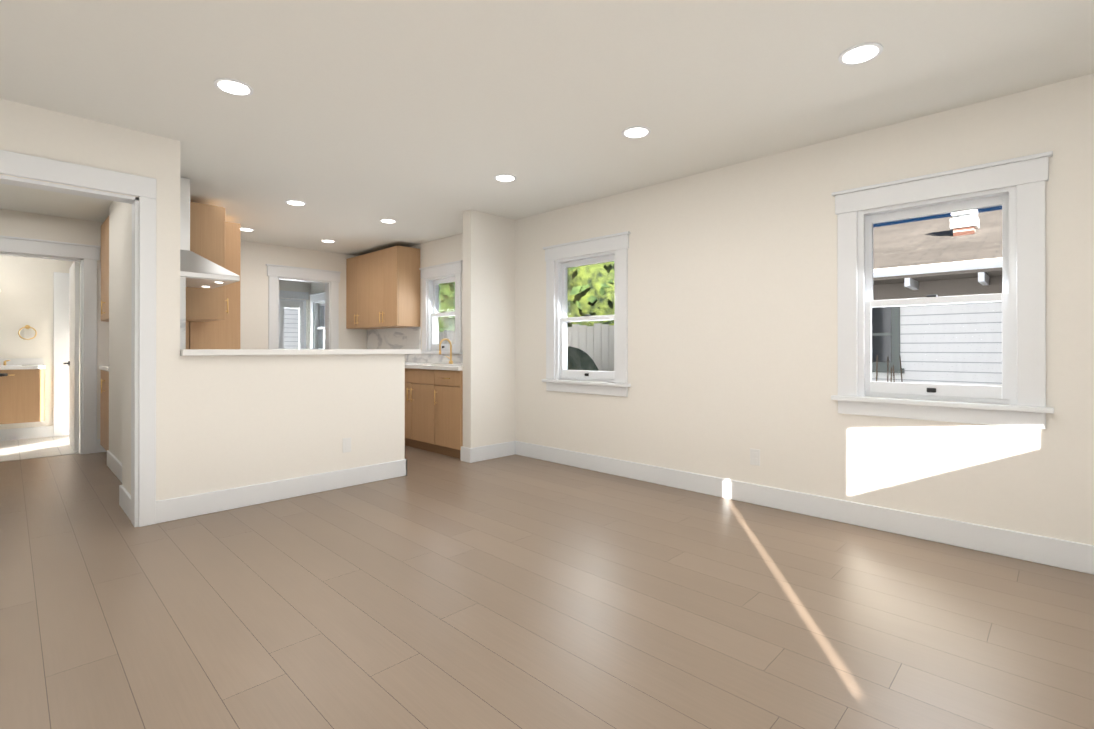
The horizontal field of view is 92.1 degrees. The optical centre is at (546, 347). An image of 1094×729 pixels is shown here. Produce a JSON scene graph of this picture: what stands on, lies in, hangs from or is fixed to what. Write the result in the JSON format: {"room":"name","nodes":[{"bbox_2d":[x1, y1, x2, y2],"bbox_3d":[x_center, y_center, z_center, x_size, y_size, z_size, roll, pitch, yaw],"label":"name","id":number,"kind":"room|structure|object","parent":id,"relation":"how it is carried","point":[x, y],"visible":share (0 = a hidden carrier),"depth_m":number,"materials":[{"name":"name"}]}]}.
{"room":"empty living room","nodes":[
{"label":"empty living room","id":0,"kind":"room"},
{"bbox_2d":[0,435,79,461],"bbox_3d":[-5.973,1.107,5.575,1.630,0.006,2.050,0,0,44],"label":"floor","id":1,"kind":"structure","parent":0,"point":[20,449],"depth_m":5.76,"materials":[{"name":"beige tile"}]},
{"bbox_2d":[180,354,404,496],"bbox_3d":[-1.848,0.582,4.031,0.130,1.050,1.626,0,0,44],"label":"wall","id":2,"kind":"structure","parent":0,"point":[246,420],"depth_m":3.86,"materials":[{"name":"paint"}]},
{"bbox_2d":[156,459,406,523],"bbox_3d":[-1.846,1.036,3.942,0.036,0.140,1.779,0,0,44],"label":"baseboard","id":3,"kind":"structure","parent":2,"relation":"attached to","point":[177,508],"depth_m":3.78,"materials":[{"name":"paint"}]},
{"bbox_2d":[343,437,350,452],"bbox_3d":[-1.591,0.777,4.195,0.008,0.114,0.070,0,0,44],"label":"outlet","id":4,"kind":"object","parent":2,"relation":"attached to","point":[346,444],"visible":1,"depth_m":4.19,"materials":[{"name":"white plastic"}]},
{"bbox_2d":[0,445,1093,728],"bbox_3d":[-2.399,1.154,3.187,11.240,0.100,6.490,0,0,44],"label":"floor","id":5,"kind":"structure","parent":0,"point":[446,591],"depth_m":2.18,"materials":[{"name":"brown wood"}]},
{"bbox_2d":[99,366,108,450],"bbox_3d":[-4.220,0.649,5.402,0.680,0.921,0.548,0,0,44],"label":"base cabinet","id":6,"kind":"object","parent":5,"relation":"on","point":[104,411],"visible":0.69,"depth_m":5.24,"materials":[{"name":"brown wood"}]},
{"bbox_2d":[186,221,240,348],"bbox_3d":[-3.594,-0.081,5.227,0.416,2.380,0.886,0,0,44],"label":"pantry cabinet","id":7,"kind":"object","parent":5,"relation":"on","point":[222,334],"visible":0.17,"depth_m":5.32,"materials":[{"name":"brown wood"}]},
{"bbox_2d":[405,367,430,451],"bbox_3d":[-1.278,0.672,5.995,0.900,0.880,0.600,0,0,44],"label":"base cabinet","id":8,"kind":"object","parent":5,"relation":"on","point":[417,383],"depth_m":5.69,"materials":[{"name":"brown wood"}]},
{"bbox_2d":[431,371,462,458],"bbox_3d":[-0.797,0.671,5.524,0.446,0.880,0.600,0,0,44],"label":"base cabinet","id":9,"kind":"object","parent":5,"relation":"on","point":[434,403],"depth_m":5.32,"materials":[{"name":"brown wood"}]},
{"bbox_2d":[405,363,462,370],"bbox_3d":[-1.745,0.211,6.434,3.072,0.040,0.625,0,0,44],"label":"countertop","id":10,"kind":"structure","parent":9,"relation":"on","point":[418,366],"depth_m":5.53,"materials":[{"name":"white stone"}]},
{"bbox_2d":[439,339,454,362],"bbox_3d":[-1.195,0.042,6.109,0.126,0.296,0.188,0,0,44],"label":"faucet","id":11,"kind":"object","parent":10,"relation":"on","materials":[{"name":"gold metal"}]},
{"bbox_2d":[0,73,1093,544],"bbox_3d":[-0.078,0.254,0.921,17.730,3.190,6.490,0,0,44],"label":"wall","id":12,"kind":"structure","parent":0,"point":[732,315],"depth_m":3.63,"materials":[{"name":"paint"}]},
{"bbox_2d":[0,358,43,365],"bbox_3d":[-6.647,0.172,6.036,0.016,0.080,1.278,0,0,44],"label":"backsplash","id":13,"kind":"structure","parent":12,"relation":"attached to","point":[10,361],"depth_m":6.34,"materials":[{"name":"white stone"}]},
{"bbox_2d":[0,366,45,423],"bbox_3d":[-6.462,0.556,5.855,0.532,0.610,1.266,0,0,44],"label":"bathroom vanity","id":14,"kind":"object","parent":12,"relation":"attached to","point":[22,391],"depth_m":6.01,"materials":[{"name":"brown wood"}]},
{"bbox_2d":[0,366,31,369],"bbox_3d":[-6.469,0.231,5.863,0.512,0.039,1.278,0,0,44],"label":"countertop","id":15,"kind":"structure","parent":14,"relation":"on","point":[1,367],"depth_m":5.97,"materials":[{"name":"white stone"}]},
{"bbox_2d":[0,426,52,440],"bbox_3d":[-6.550,1.041,6.139,0.016,0.140,2.050,0,0,44],"label":"baseboard","id":16,"kind":"structure","parent":12,"relation":"attached to","point":[43,431],"depth_m":6.38,"materials":[{"name":"paint"}]},
{"bbox_2d":[18,325,36,339],"bbox_3d":[-6.288,-0.182,6.383,0.046,0.181,0.162,0,0,44],"label":"towel ring","id":17,"kind":"object","parent":12,"relation":"attached to","point":[27,326],"visible":0.96,"depth_m":6.38,"materials":[{"name":"gold metal"}]},
{"bbox_2d":[63,262,78,451],"bbox_3d":[-5.228,0.095,5.788,0.700,2.008,0.088,0,0,44],"label":"door leaf","id":18,"kind":"structure","parent":12,"relation":"in","point":[73,363],"depth_m":5.58,"materials":[{"name":"paint"}]},
{"bbox_2d":[0,150,155,526],"bbox_3d":[-2.829,0.024,3.012,0.153,2.160,0.946,0,0,44],"label":"door frame","id":19,"kind":"structure","parent":12,"relation":"attached to","point":[143,405],"depth_m":3.28,"materials":[{"name":"paint"}]},
{"bbox_2d":[97,439,103,452],"bbox_3d":[-4.160,1.042,6.152,0.016,0.140,1.690,0,0,44],"label":"baseboard","id":20,"kind":"structure","parent":12,"relation":"attached to","point":[99,448],"depth_m":5.56,"materials":[{"name":"paint"}]},
{"bbox_2d":[101,216,108,321],"bbox_3d":[-4.279,-0.768,5.352,0.670,0.995,0.388,0,0,44],"label":"upper cabinet","id":21,"kind":"object","parent":12,"relation":"attached to","point":[105,271],"visible":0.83,"depth_m":5.20,"materials":[{"name":"brown wood"}]},
{"bbox_2d":[104,449,121,481],"bbox_3d":[-3.532,1.037,4.374,1.700,0.140,0.016,0,0,44],"label":"baseboard","id":22,"kind":"structure","parent":12,"relation":"attached to","point":[113,463],"depth_m":4.59,"materials":[{"name":"paint"}]},
{"bbox_2d":[119,485,130,519],"bbox_3d":[-2.807,1.035,3.520,0.530,0.140,0.016,0,0,44],"label":"baseboard","id":23,"kind":"structure","parent":12,"relation":"attached to","point":[124,497],"depth_m":3.51,"materials":[{"name":"paint"}]},
{"bbox_2d":[180,277,185,348],"bbox_3d":[-2.884,0.297,4.355,1.796,1.620,0.633,0,0,44],"label":"base cabinet","id":24,"kind":"object","parent":12,"relation":"attached to","point":[182,312],"depth_m":3.86,"materials":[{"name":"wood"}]},
{"bbox_2d":[186,202,227,321],"bbox_3d":[-3.322,-0.762,4.786,0.570,1.020,0.633,0,0,44],"label":"upper cabinet","id":25,"kind":"object","parent":12,"relation":"attached to","point":[207,231],"visible":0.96,"depth_m":4.69,"materials":[{"name":"brown wood"}]},
{"bbox_2d":[180,177,239,288],"bbox_3d":[-2.858,-0.922,4.253,0.760,0.813,0.475,0,0,44],"label":"range hood","id":26,"kind":"object","parent":12,"relation":"attached to","point":[197,271],"visible":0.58,"depth_m":4.12,"materials":[{"name":"silver metal"}]},
{"bbox_2d":[279,290,308,348],"bbox_3d":[-4.416,0.079,9.040,0.136,2.080,0.594,0,0,44],"label":"door","id":27,"kind":"structure","parent":12,"relation":"in","point":[292,302],"depth_m":9.08,"materials":[{"name":"paint"}]},
{"bbox_2d":[180,349,420,355],"bbox_3d":[-1.843,0.035,4.124,0.350,0.041,1.756,0,0,44],"label":"countertop","id":28,"kind":"structure","parent":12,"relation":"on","point":[204,352],"depth_m":3.85,"materials":[{"name":"stone"}]},
{"bbox_2d":[266,264,341,348],"bbox_3d":[-3.292,0.024,7.124,0.164,2.180,0.980,0,0,44],"label":"door frame","id":29,"kind":"structure","parent":12,"relation":"attached to","point":[331,279],"depth_m":7.11,"materials":[{"name":"paint"}]},
{"bbox_2d":[309,292,324,348],"bbox_3d":[-3.777,-0.345,8.956,0.790,1.153,0.230,0,0,44],"label":"window","id":30,"kind":"structure","parent":12,"relation":"in","point":[317,324],"depth_m":9.09,"materials":[{"name":"paint"}]},
{"bbox_2d":[346,246,419,328],"bbox_3d":[-2.250,-0.764,7.114,1.401,0.995,0.363,0,0,44],"label":"upper cabinet","id":31,"kind":"object","parent":12,"relation":"attached to","point":[382,288],"visible":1,"depth_m":6.75,"materials":[{"name":"brown wood"}]},
{"bbox_2d":[419,260,462,353],"bbox_3d":[-1.242,-0.458,6.478,0.880,1.100,0.230,0,0,44],"label":"kitchen window","id":32,"kind":"structure","parent":12,"relation":"in","point":[433,277],"depth_m":6.54,"materials":[{"name":"paint"}]},
{"bbox_2d":[464,441,515,462],"bbox_3d":[-0.549,1.039,5.269,0.036,0.140,0.566,0,0,44],"label":"baseboard","id":33,"kind":"structure","parent":12,"relation":"attached to","point":[487,452],"depth_m":5.22,"materials":[{"name":"paint"}]},
{"bbox_2d":[542,231,630,396],"bbox_3d":[0.393,-0.280,4.881,1.020,1.403,0.230,0,0,44],"label":"window","id":34,"kind":"structure","parent":12,"relation":"in","point":[595,250],"depth_m":4.85,"materials":[{"name":"paint"}]},
{"bbox_2d":[750,448,759,465],"bbox_3d":[1.471,0.776,3.728,0.070,0.114,0.008,0,0,44],"label":"outlet","id":35,"kind":"object","parent":12,"relation":"attached to","point":[754,456],"visible":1,"depth_m":3.72,"materials":[{"name":"white plastic"}]},
{"bbox_2d":[516,441,1093,574],"bbox_3d":[1.707,1.035,3.490,5.710,0.140,0.016,0,0,44],"label":"baseboard","id":36,"kind":"structure","parent":12,"relation":"attached to","point":[1066,554],"depth_m":3.28,"materials":[{"name":"paint"}]},
{"bbox_2d":[831,151,1053,428],"bbox_3d":[2.245,-0.284,3.070,1.020,1.403,0.230,0,0,44],"label":"window","id":37,"kind":"structure","parent":12,"relation":"in","point":[1017,398],"depth_m":2.93,"materials":[{"name":"paint"}]},
{"bbox_2d":[0,0,1093,255],"bbox_3d":[-2.399,-1.385,3.193,11.240,0.100,6.490,0,0,44],"label":"ceiling","id":38,"kind":"structure","parent":0,"point":[350,122],"depth_m":2.69,"materials":[{"name":"paint"}]},
{"bbox_2d":[214,78,253,95],"bbox_3d":[-1.605,-1.335,2.703,0.176,0.012,0.176,0,0,44],"label":"recessed light","id":39,"kind":"object","parent":38,"relation":"in","point":[233,87],"visible":1,"depth_m":2.69,"materials":[{"name":"paint"}]},
{"bbox_2d":[241,227,254,230],"bbox_3d":[-3.381,-1.327,5.922,0.176,0.012,0.176,0,0,44],"label":"recessed light","id":40,"kind":"object","parent":38,"relation":"in","point":[246,229],"visible":0.62,"depth_m":5.91,"materials":[{"name":"paint"}]},
{"bbox_2d":[285,200,305,205],"bbox_3d":[-2.308,-1.330,4.845,0.176,0.012,0.176,0,0,44],"label":"recessed light","id":41,"kind":"object","parent":38,"relation":"in","point":[296,202],"visible":0.96,"depth_m":4.82,"materials":[{"name":"paint"}]},
{"bbox_2d":[321,239,335,242],"bbox_3d":[-2.724,-1.325,6.566,0.176,0.012,0.176,0,0,44],"label":"recessed light","id":42,"kind":"object","parent":38,"relation":"in","point":[328,241],"visible":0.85,"depth_m":6.57,"materials":[{"name":"paint"}]},
{"bbox_2d":[379,219,396,222],"bbox_3d":[-1.666,-1.328,5.531,0.176,0.012,0.176,0,0,44],"label":"recessed light","id":43,"kind":"object","parent":38,"relation":"in","point":[388,220],"visible":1,"depth_m":5.50,"materials":[{"name":"paint"}]},
{"bbox_2d":[494,174,516,181],"bbox_3d":[-0.327,-1.331,4.139,0.176,0.012,0.176,0,0,44],"label":"recessed light","id":44,"kind":"object","parent":38,"relation":"in","point":[505,177],"visible":1,"depth_m":4.12,"materials":[{"name":"paint"}]},
{"bbox_2d":[622,126,650,137],"bbox_3d":[0.552,-1.333,3.266,0.176,0.012,0.176,0,0,44],"label":"recessed light","id":45,"kind":"object","parent":38,"relation":"in","point":[636,132],"visible":1,"depth_m":3.26,"materials":[{"name":"paint"}]},
{"bbox_2d":[838,42,882,64],"bbox_3d":[1.425,-1.335,2.399,0.176,0.012,0.176,0,0,44],"label":"recessed light","id":46,"kind":"object","parent":38,"relation":"in","point":[860,53],"visible":1,"depth_m":2.39,"materials":[{"name":"paint"}]},
{"label":"outside","id":47,"kind":"structure","parent":0,"visible":0},
{"bbox_3d":[7.687,1.936,16.210,36.000,0.100,26.240,0,0,44],"label":"ground","id":48,"kind":"structure","parent":47,"visible":0},
{"bbox_2d":[284,306,324,348],"bbox_3d":[-6.544,-0.147,12.813,2.000,4.050,6.400,0,0,44],"label":"garage","id":49,"kind":"structure","parent":48,"relation":"on","point":[292,328],"depth_m":12.28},
{"bbox_2d":[439,282,454,331],"bbox_3d":[-3.814,-0.795,17.914,5.518,5.402,5.076,0,0,44],"label":"tree","id":50,"kind":"object","parent":48,"relation":"on","point":[451,293],"depth_m":15.69,"materials":[{"name":"green plant"}]},
{"bbox_2d":[439,323,613,370],"bbox_3d":[-1.077,0.751,10.027,5.990,2.240,0.060,0,0,44],"label":"fence","id":51,"kind":"object","parent":48,"relation":"on","point":[588,337],"depth_m":8.20,"materials":[{"name":"white wood"}]},
{"bbox_2d":[567,346,598,370],"bbox_3d":[0.213,0.923,7.531,2.344,1.883,1.084,0,0,44],"label":"bush","id":52,"kind":"object","parent":48,"relation":"on","point":[578,359],"depth_m":7.38,"materials":[{"name":"green plant"}]},
{"bbox_2d":[567,261,614,326],"bbox_3d":[1.284,-1.419,12.971,7.183,6.621,5.029,0,0,44],"label":"tree","id":53,"kind":"object","parent":48,"relation":"on","point":[604,269],"depth_m":10.49,"materials":[{"name":"green plant"}]},
{"bbox_2d":[876,355,877,380],"bbox_3d":[3.248,0.968,5.216,0.012,1.783,0.067,0,0,-7],"label":"weed","id":54,"kind":"object","parent":48,"relation":"on","point":[877,355],"depth_m":5.19,"materials":[{"name":"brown plant"}]},
{"bbox_2d":[887,366,902,381],"bbox_3d":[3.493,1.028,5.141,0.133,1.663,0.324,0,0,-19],"label":"weed","id":55,"kind":"object","parent":48,"relation":"on","point":[888,369],"depth_m":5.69,"materials":[{"name":"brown plant"}]},
{"bbox_2d":[872,209,1001,385],"bbox_3d":[8.188,-0.132,6.927,11.100,3.990,8.025,0,0,44],"label":"neighbouring house","id":56,"kind":"structure","parent":48,"relation":"on","point":[886,323],"depth_m":5.86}
]}

